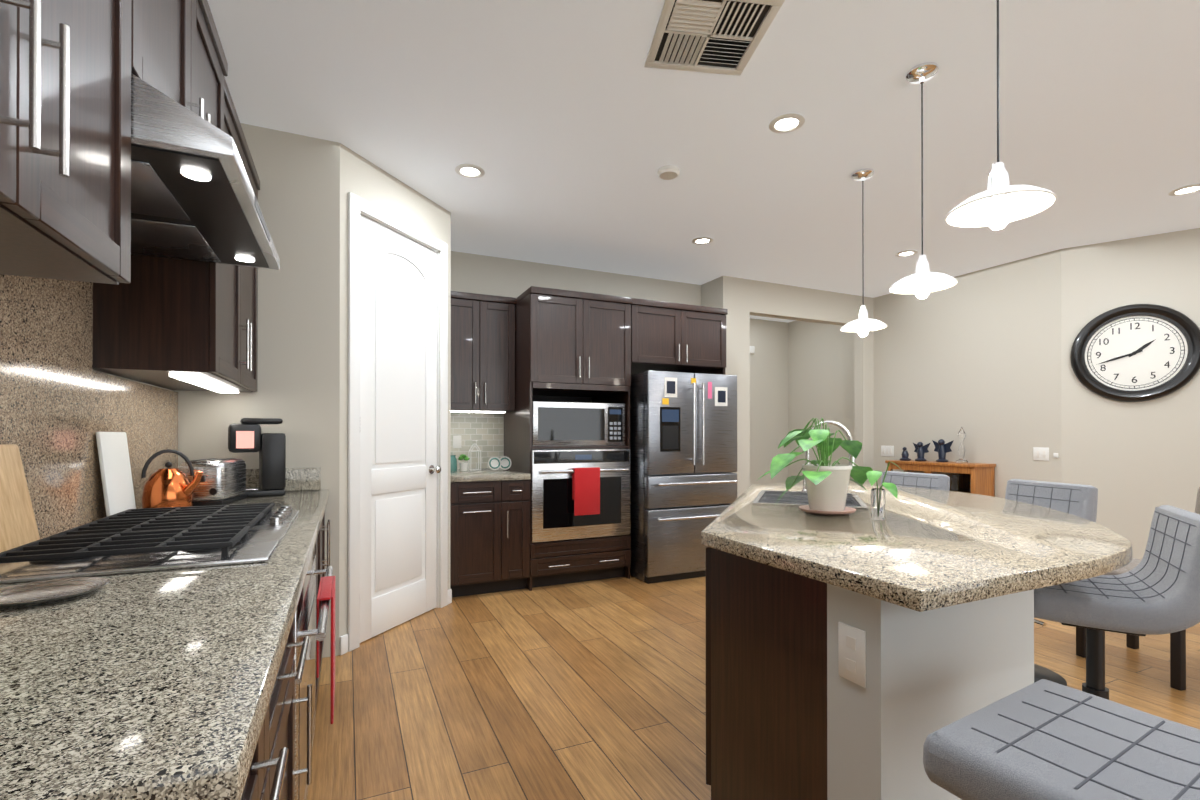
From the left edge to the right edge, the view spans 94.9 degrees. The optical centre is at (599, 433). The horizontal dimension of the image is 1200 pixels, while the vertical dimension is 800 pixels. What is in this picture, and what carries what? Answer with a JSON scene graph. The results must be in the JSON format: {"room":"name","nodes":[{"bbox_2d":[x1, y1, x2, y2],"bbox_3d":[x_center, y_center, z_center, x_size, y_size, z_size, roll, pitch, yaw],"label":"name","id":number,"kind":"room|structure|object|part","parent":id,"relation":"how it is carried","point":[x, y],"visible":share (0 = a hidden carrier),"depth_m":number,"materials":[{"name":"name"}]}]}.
{"room":"kitchen","nodes":[
{"label":"kitchen","id":0,"kind":"room"},
{"bbox_2d":[93,370,171,390],"bbox_3d":[-0.812,-0.200,-0.226,0.120,2.780,6.580,0,0,-25],"label":"wall","id":1,"kind":"structure","parent":0,"point":[129,379],"depth_m":2.13,"materials":[{"name":"beige paint"}]},
{"bbox_2d":[0,0,131,284],"bbox_3d":[-0.925,-0.802,0.626,0.376,1.010,0.878,0,0,-25],"label":"upper cabinet","id":2,"kind":"object","parent":1,"relation":"attached to","point":[65,139],"visible":1,"depth_m":0.84,"materials":[{"name":"brown wood"}]},
{"bbox_2d":[93,77,259,392],"bbox_3d":[-1.691,-0.750,2.309,0.388,1.102,0.994,0,0,-25],"label":"upper cabinet","id":3,"kind":"object","parent":1,"relation":"attached to","point":[177,324],"visible":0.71,"depth_m":1.90,"materials":[{"name":"brown wood"}]},
{"bbox_2d":[131,0,227,130],"bbox_3d":[-1.282,-1.019,1.449,0.414,0.570,0.906,0,0,-25],"label":"upper cabinet","id":4,"kind":"object","parent":1,"relation":"attached to","point":[178,54],"visible":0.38,"depth_m":1.46,"materials":[{"name":"brown wood"}]},
{"bbox_2d":[131,73,279,269],"bbox_3d":[-1.221,-0.657,1.475,0.548,0.144,0.900,0,0,-25],"label":"steel range hood","id":5,"kind":"object","parent":4,"relation":"attached to","point":[193,197],"visible":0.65,"depth_m":1.35,"materials":[{"name":"grey metal"}]},
{"bbox_2d":[172,123,339,657],"bbox_3d":[-1.771,-0.189,2.888,0.735,2.780,0.120,0,0,-25],"label":"wall","id":6,"kind":"structure","parent":0,"point":[298,392],"depth_m":2.90,"materials":[{"name":"beige paint"}]},
{"bbox_2d":[339,143,450,654],"bbox_3d":[-1.295,-0.187,3.477,0.120,2.780,1.000,0,0,20],"label":"wall","id":7,"kind":"structure","parent":0,"point":[365,179],"depth_m":3.12,"materials":[{"name":"beige paint"}]},
{"bbox_2d":[340,589,451,654],"bbox_3d":[2.415,1.155,3.806,7.639,0.100,6.974,0,0,-25],"label":"baseboard","id":8,"kind":"structure","parent":7,"relation":"attached to","point":[343,644],"depth_m":3.01,"materials":[{"name":"white paint"}]},
{"bbox_2d":[348,192,447,651],"bbox_3d":[-1.286,-0.064,3.473,0.138,2.535,0.890,0,0,20],"label":"door frame","id":9,"kind":"structure","parent":7,"relation":"attached to","point":[357,205],"depth_m":3.10,"materials":[{"name":"white paint"}]},
{"bbox_2d":[360,215,440,642],"bbox_3d":[-1.259,-0.026,3.461,0.562,2.447,0.566,0,0,-25],"label":"pantry door","id":10,"kind":"structure","parent":7,"relation":"in","point":[400,469],"depth_m":3.43,"materials":[{"name":"white paint"}]},
{"bbox_2d":[451,251,700,468],"bbox_3d":[-0.252,-0.180,5.280,2.848,2.780,0.120,0,0,-25],"label":"wall","id":11,"kind":"structure","parent":0,"point":[485,275],"depth_m":5.11,"materials":[{"name":"beige paint"}]},
{"bbox_2d":[451,291,515,412],"bbox_3d":[-1.045,-0.647,4.609,0.597,0.951,0.434,0,0,-25],"label":"upper cabinet","id":12,"kind":"object","parent":11,"relation":"attached to","point":[482,353],"visible":0.83,"depth_m":4.46,"materials":[{"name":"brown wood"}]},
{"bbox_2d":[630,298,727,374],"bbox_3d":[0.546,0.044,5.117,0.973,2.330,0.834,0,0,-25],"label":"upper cabinet","id":13,"kind":"object","parent":11,"relation":"attached to","point":[673,337],"visible":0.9,"depth_m":4.78,"materials":[{"name":"brown wood"}]},
{"bbox_2d":[207,0,1199,322],"bbox_3d":[2.507,-1.609,2.733,8.619,0.060,9.420,0,0,-25],"label":"ceiling","id":14,"kind":"structure","parent":0,"point":[569,126],"depth_m":2.80,"materials":[{"name":"white paint"}]},
{"bbox_2d":[455,164,484,177],"bbox_3d":[-0.780,-1.571,3.304,0.176,0.011,0.176,0,0,-25],"label":"recessed light","id":15,"kind":"object","parent":14,"relation":"in","point":[469,170],"visible":1,"depth_m":3.30,"materials":[{"name":"white plastic"}]},
{"bbox_2d":[657,165,679,179],"bbox_3d":[0.410,-1.559,3.300,0.134,0.035,0.134,0,0,-25],"label":"smoke detector","id":16,"kind":"object","parent":14,"relation":"attached to","point":[668,172],"visible":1,"depth_m":3.27,"materials":[{"name":"white plastic"}]},
{"bbox_2d":[692,237,712,244],"bbox_3d":[0.834,-1.567,4.485,0.176,0.011,0.176,0,0,-25],"label":"recessed light","id":17,"kind":"object","parent":14,"relation":"in","point":[702,240],"visible":1,"depth_m":4.48,"materials":[{"name":"white plastic"}]},
{"bbox_2d":[644,0,784,75],"bbox_3d":[0.431,-1.575,2.176,0.430,0.012,0.430,0,0,-8],"label":"ceiling vent","id":18,"kind":"object","parent":14,"relation":"in","point":[724,37],"visible":0.98,"depth_m":2.17,"materials":[{"name":"beige painted metal"},{"name":"black plastic"}]},
{"bbox_2d":[769,113,804,132],"bbox_3d":[0.948,-1.573,2.799,0.176,0.011,0.176,0,0,-25],"label":"recessed light","id":19,"kind":"object","parent":14,"relation":"in","point":[787,123],"visible":1,"depth_m":2.79,"materials":[{"name":"white plastic"}]},
{"bbox_2d":[840,168,886,336],"bbox_3d":[1.593,-1.079,3.335,0.260,0.994,0.260,0,0,-25],"label":"pendant light","id":20,"kind":"object","parent":14,"relation":"hanging from","point":[861,175],"depth_m":3.32,"materials":[{"name":"silver metal"}]},
{"bbox_3d":[1.593,-0.634,3.333,0.060,0.103,0.060,0,0,-25],"label":"pendant light bulb","id":21,"kind":"part","parent":20,"relation":"part of","materials":[{"name":"white glass"}]},
{"bbox_2d":[895,250,917,256],"bbox_3d":[2.671,-1.565,4.800,0.176,0.011,0.176,0,0,-25],"label":"recessed light","id":22,"kind":"object","parent":14,"relation":"in","point":[905,253],"visible":0.98,"depth_m":4.80,"materials":[{"name":"white plastic"}]},
{"bbox_2d":[889,62,957,298],"bbox_3d":[1.405,-1.082,2.402,0.260,0.994,0.260,0,0,-25],"label":"pendant light","id":23,"kind":"object","parent":14,"relation":"hanging from","point":[921,73],"depth_m":2.39,"materials":[{"name":"silver metal"}]},
{"bbox_3d":[1.405,-0.637,2.400,0.060,0.103,0.060,0,0,-25],"label":"pendant light bulb","id":24,"kind":"part","parent":23,"relation":"part of","materials":[{"name":"white glass"}]},
{"bbox_2d":[945,0,1056,229],"bbox_3d":[1.150,-1.085,1.591,0.260,0.994,0.260,0,0,-25],"label":"pendant light","id":25,"kind":"object","parent":14,"relation":"hanging from","point":[1023,201],"depth_m":1.59,"materials":[{"name":"silver metal"}]},
{"bbox_3d":[1.150,-0.640,1.590,0.060,0.103,0.060,0,0,-25],"label":"pendant light bulb","id":26,"kind":"part","parent":25,"relation":"part of","materials":[{"name":"white glass"}]},
{"bbox_2d":[1168,183,1199,195],"bbox_3d":[3.792,-1.570,3.554,0.176,0.011,0.176,0,0,-25],"label":"recessed light","id":27,"kind":"object","parent":14,"relation":"in","point":[1187,189],"visible":0.96,"depth_m":3.56,"materials":[{"name":"white plastic"}]},
{"bbox_2d":[701,279,715,307],"bbox_3d":[1.151,-0.178,5.781,0.120,2.780,0.380,0,0,-25],"label":"wall","id":28,"kind":"structure","parent":0,"point":[708,294],"depth_m":5.69,"materials":[{"name":"beige paint"}]},
{"bbox_2d":[307,575,1199,799],"bbox_3d":[2.507,1.231,2.724,8.619,0.060,9.420,0,0,-25],"label":"floor","id":29,"kind":"structure","parent":0,"point":[591,690],"depth_m":2.53,"materials":[{"name":"brown wood"}]},
{"bbox_2d":[0,274,329,799],"bbox_3d":[-1.191,0.307,1.588,0.698,1.780,2.716,0,0,-25],"label":"kitchen counter","id":30,"kind":"object","parent":29,"relation":"on","point":[176,684],"visible":0.81,"depth_m":0.86,"materials":[{"name":"grey stone"}]},
{"bbox_2d":[0,444,39,552],"bbox_3d":[-1.349,0.159,1.232,0.060,0.266,0.260,0,0,-25],"label":"cutting board","id":31,"kind":"object","parent":30,"relation":"on","point":[18,526],"visible":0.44,"depth_m":1.29,"materials":[{"name":"beige wood"}]},
{"bbox_2d":[0,577,109,607],"bbox_3d":[-0.996,0.287,0.987,0.176,0.014,0.176,0,0,-25],"label":"spoon rest","id":32,"kind":"object","parent":30,"relation":"on","point":[38,593],"visible":1,"depth_m":1.00,"materials":[{"name":"silver metal"}]},
{"bbox_2d":[96,432,135,516],"bbox_3d":[-1.669,0.144,1.905,0.042,0.299,0.240,0,0,-25],"label":"cutting board","id":33,"kind":"object","parent":30,"relation":"on","point":[115,470],"visible":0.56,"depth_m":1.88,"materials":[{"name":"white plastic"}]},
{"bbox_2d":[0,503,298,583],"bbox_3d":[-1.181,0.273,1.551,0.525,0.046,0.880,0,0,-25],"label":"gas cooktop","id":34,"kind":"object","parent":30,"relation":"in","point":[144,540],"visible":1,"depth_m":1.30,"materials":[{"name":"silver metal"}]},
{"bbox_2d":[141,449,202,508],"bbox_3d":[-1.649,0.179,2.139,0.203,0.237,0.160,0,0,-25],"label":"copper kettle","id":35,"kind":"object","parent":30,"relation":"on","point":[167,486],"visible":0.94,"depth_m":2.09,"materials":[{"name":"orange metal"}]},
{"bbox_2d":[178,458,246,505],"bbox_3d":[-1.668,0.205,2.377,0.170,0.186,0.292,0,0,-15],"label":"stainless toaster","id":36,"kind":"object","parent":30,"relation":"on","point":[222,481],"visible":0.79,"depth_m":2.27,"materials":[{"name":"silver metal"}]},
{"bbox_2d":[228,418,285,497],"bbox_3d":[-1.661,0.114,2.665,0.230,0.372,0.204,0,0,-35],"label":"coffee maker","id":37,"kind":"object","parent":30,"relation":"on","point":[245,435],"visible":0.85,"depth_m":2.60,"materials":[{"name":"black plastic"}]},
{"bbox_2d":[294,544,332,799],"bbox_3d":[-0.873,0.715,1.669,0.099,0.735,0.856,0,0,-25],"label":"oven","id":38,"kind":"object","parent":30,"relation":"in","point":[305,618],"visible":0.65,"depth_m":1.50,"materials":[{"name":"silver metal"}]},
{"bbox_2d":[316,576,334,723],"bbox_3d":[-0.848,0.658,1.708,0.044,0.368,0.270,0,0,-25],"label":"hanging towel","id":39,"kind":"object","parent":38,"relation":"hanging from","point":[326,590],"visible":0.98,"depth_m":1.60,"materials":[{"name":"red fabric"}]},
{"bbox_2d":[450,413,530,596],"bbox_3d":[-0.962,0.514,4.423,0.597,1.385,0.834,0,0,-25],"label":"base cabinet","id":40,"kind":"object","parent":29,"relation":"on","point":[489,530],"visible":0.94,"depth_m":4.11,"materials":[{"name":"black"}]},
{"bbox_2d":[451,440,511,471],"bbox_3d":[-0.994,0.182,4.521,0.522,0.248,0.167,0,0,-25],"label":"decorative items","id":41,"kind":"object","parent":40,"relation":"on","point":[502,462],"visible":0.96,"depth_m":4.50,"materials":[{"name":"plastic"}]},
{"bbox_2d":[504,286,631,590],"bbox_3d":[-0.293,0.043,4.731,0.870,2.330,0.834,0,0,-25],"label":"tall cabinet","id":42,"kind":"object","parent":29,"relation":"on","point":[572,346],"visible":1,"depth_m":4.40,"materials":[{"name":"black wood"}]},
{"bbox_2d":[532,401,624,445],"bbox_3d":[-0.246,-0.073,4.628,0.802,0.348,0.448,0,0,-25],"label":"built-in microwave","id":43,"kind":"object","parent":42,"relation":"in","point":[574,424],"visible":0.94,"depth_m":4.42,"materials":[{"name":"silver metal"}]},
{"bbox_2d":[531,448,629,542],"bbox_3d":[-0.238,0.482,4.609,0.846,0.706,0.647,0,0,-25],"label":"steel wall oven","id":44,"kind":"object","parent":42,"relation":"in","point":[553,518],"visible":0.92,"depth_m":4.34,"materials":[{"name":"grey metal"}]},
{"bbox_2d":[572,467,599,515],"bbox_3d":[-0.108,0.453,4.325,0.220,0.368,0.046,0,0,-25],"label":"towel","id":45,"kind":"object","parent":44,"relation":"hanging from","point":[586,490],"visible":1,"depth_m":4.30,"materials":[{"name":"red fabric"}]},
{"bbox_2d":[630,370,736,583],"bbox_3d":[0.602,0.354,4.962,0.886,1.710,1.017,0,0,-25],"label":"refrigerator","id":46,"kind":"object","parent":29,"relation":"on","point":[683,459],"visible":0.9,"depth_m":4.52,"materials":[{"name":"silver metal"}]},
{"bbox_2d":[706,546,1033,799],"bbox_3d":[0.976,0.771,2.328,0.856,0.856,2.510,0,0,20],"label":"kitchen island","id":47,"kind":"object","parent":29,"relation":"on","point":[817,690],"visible":0.54,"depth_m":1.29,"materials":[{"name":"granite"},{"name":"dark wood"},{"name":"white paint"}]},
{"bbox_2d":[701,482,1131,611],"bbox_3d":[1.070,0.320,2.295,1.906,0.042,1.906,0,0,-25],"label":"island countertop","id":48,"kind":"structure","parent":47,"relation":"on","point":[920,549],"depth_m":1.48,"materials":[{"name":"beige stone"}]},
{"bbox_2d":[752,490,868,507],"bbox_3d":[0.958,0.398,2.539,0.450,0.204,0.576,0,0,20],"label":"sink","id":49,"kind":"object","parent":48,"relation":"in","point":[800,498],"visible":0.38,"depth_m":2.79,"materials":[{"name":"silver metal"}]},
{"bbox_2d":[758,418,872,514],"bbox_3d":[0.855,0.119,2.111,0.551,0.358,0.395,0,0,-25],"label":"potted plant","id":50,"kind":"object","parent":48,"relation":"on","point":[827,484],"visible":1,"depth_m":2.03,"materials":[{"name":"green plant"}]},
{"bbox_2d":[802,420,854,491],"bbox_3d":[1.140,0.118,2.765,0.103,0.365,0.268,0,0,-25],"label":"gooseneck faucet","id":51,"kind":"object","parent":48,"relation":"on","point":[845,430],"visible":0.35,"depth_m":2.73,"materials":[{"name":"silver metal"}]},
{"bbox_2d":[866,462,905,519],"bbox_3d":[0.967,0.197,1.875,0.138,0.200,0.109,0,0,-25],"label":"vase","id":52,"kind":"object","parent":48,"relation":"on","point":[878,504],"visible":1,"depth_m":1.89,"materials":[{"name":"clear glass"}]},
{"bbox_2d":[881,471,949,490],"bbox_3d":[1.813,0.726,3.408,0.457,0.955,0.440,0,0,-25],"label":"bar stool","id":53,"kind":"object","parent":29,"relation":"on","point":[926,481],"visible":0.1,"depth_m":3.43,"materials":[{"name":"grey fabric"}]},
{"bbox_2d":[885,460,995,496],"bbox_3d":[3.373,0.748,5.511,0.315,0.925,0.930,0,0,-25],"label":"sideboard","id":54,"kind":"object","parent":29,"relation":"on","point":[976,478],"visible":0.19,"depth_m":5.17,"materials":[{"name":"brown wood"}]},
{"bbox_2d":[899,447,910,460],"bbox_3d":[3.215,0.214,5.803,0.110,0.142,0.110,0,0,-25],"label":"figurine","id":55,"kind":"object","parent":54,"relation":"on","point":[905,454],"visible":0.98,"depth_m":5.78,"materials":[{"name":"blue"}]},
{"bbox_2d":[913,442,929,460],"bbox_3d":[3.300,0.185,5.666,0.110,0.200,0.189,0,0,-25],"label":"figurine","id":56,"kind":"object","parent":54,"relation":"on","point":[921,450],"visible":1,"depth_m":5.64,"materials":[{"name":"blue"}]},
{"bbox_2d":[932,439,953,461],"bbox_3d":[3.406,0.171,5.484,0.110,0.228,0.216,0,0,-25],"label":"figurine","id":57,"kind":"object","parent":54,"relation":"on","point":[942,448],"visible":1,"depth_m":5.46,"materials":[{"name":"blue"}]},
{"bbox_2d":[956,427,967,462],"bbox_3d":[3.480,0.109,5.298,0.100,0.350,0.097,0,0,-25],"label":"glass figurine","id":58,"kind":"object","parent":54,"relation":"on","point":[961,436],"visible":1,"depth_m":5.28,"materials":[{"name":"white"}]},
{"bbox_2d":[1005,479,1097,685],"bbox_3d":[2.089,0.723,2.758,0.457,0.955,0.440,0,0,-11],"label":"bar stool","id":59,"kind":"object","parent":29,"relation":"on","point":[1080,500],"visible":0.29,"depth_m":2.70,"materials":[{"name":"grey fabric"}]},
{"bbox_2d":[923,679,1199,799],"bbox_3d":[0.833,0.717,0.842,0.440,0.955,0.457,0,0,-30],"label":"bar stool","id":60,"kind":"object","parent":29,"relation":"on","point":[1043,739],"visible":1,"depth_m":0.87,"materials":[{"name":"grey fabric"}]},
{"bbox_2d":[1034,505,1199,699],"bbox_3d":[1.656,0.720,1.807,0.457,0.955,0.440,0,0,32],"label":"bar stool","id":61,"kind":"object","parent":29,"relation":"on","point":[1155,590],"visible":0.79,"depth_m":1.68,"materials":[{"name":"grey fabric"}]},
{"bbox_2d":[1076,486,1199,690],"bbox_3d":[2.867,0.715,2.787,0.480,0.973,0.590,0,0,-17],"label":"upholstered dining chair","id":62,"kind":"object","parent":29,"relation":"on","point":[1177,660],"visible":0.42,"depth_m":2.59,"materials":[{"name":"black"}]},
{"bbox_2d":[750,318,787,485],"bbox_3d":[1.655,-0.173,7.366,2.700,2.780,0.120,0,0,-25],"label":"wall","id":63,"kind":"structure","parent":0,"point":[768,393],"depth_m":7.61,"materials":[{"name":"beige paint"}]},
{"bbox_2d":[750,346,754,353],"bbox_3d":[2.028,-1.133,7.457,0.150,0.100,0.029,0,0,-25],"label":"door chime","id":64,"kind":"object","parent":63,"relation":"attached to","point":[752,349],"visible":0.42,"depth_m":7.46,"materials":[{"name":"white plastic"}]},
{"bbox_2d":[716,276,873,497],"bbox_3d":[2.223,-0.178,5.998,2.250,2.780,0.120,0,0,-25],"label":"wall","id":65,"kind":"structure","parent":0,"point":[741,300],"depth_m":5.79,"materials":[{"name":"beige paint"}]},
{"bbox_2d":[788,320,853,481],"bbox_3d":[2.991,-0.174,7.165,0.120,2.780,1.360,0,0,-25],"label":"wall","id":66,"kind":"structure","parent":0,"point":[820,370],"depth_m":7.25,"materials":[{"name":"beige paint"}]},
{"bbox_2d":[873,249,1061,498],"bbox_3d":[3.600,-0.179,5.552,0.120,2.780,1.840,0,0,-25],"label":"wall","id":67,"kind":"structure","parent":0,"point":[976,356],"depth_m":5.29,"materials":[{"name":"beige paint"}]},
{"bbox_2d":[881,446,893,456],"bbox_3d":[3.232,0.198,6.196,0.008,0.120,0.160,0,0,-25],"label":"light switch","id":68,"kind":"object","parent":67,"relation":"attached to","point":[887,450],"visible":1,"depth_m":6.19,"materials":[{"name":"white plastic"}]},
{"bbox_2d":[1033,447,1057,460],"bbox_3d":[3.875,0.180,4.791,0.011,0.115,0.190,0,0,-25],"label":"light switch","id":69,"kind":"object","parent":67,"relation":"attached to","point":[1040,453],"visible":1,"depth_m":4.82,"materials":[{"name":"white plastic"}]},
{"bbox_2d":[1061,228,1199,559],"bbox_3d":[5.670,-0.186,3.514,4.200,2.780,0.120,0,0,36],"label":"wall","id":70,"kind":"structure","parent":0,"point":[1135,463],"depth_m":4.44,"materials":[{"name":"beige paint"}]},
{"bbox_2d":[1070,304,1199,401],"bbox_3d":[4.279,-0.643,4.408,0.784,0.784,0.050,0,0,36],"label":"round wall clock","id":71,"kind":"object","parent":70,"relation":"attached to","point":[1137,352],"visible":1,"depth_m":4.41,"materials":[{"name":"black"}]}
]}

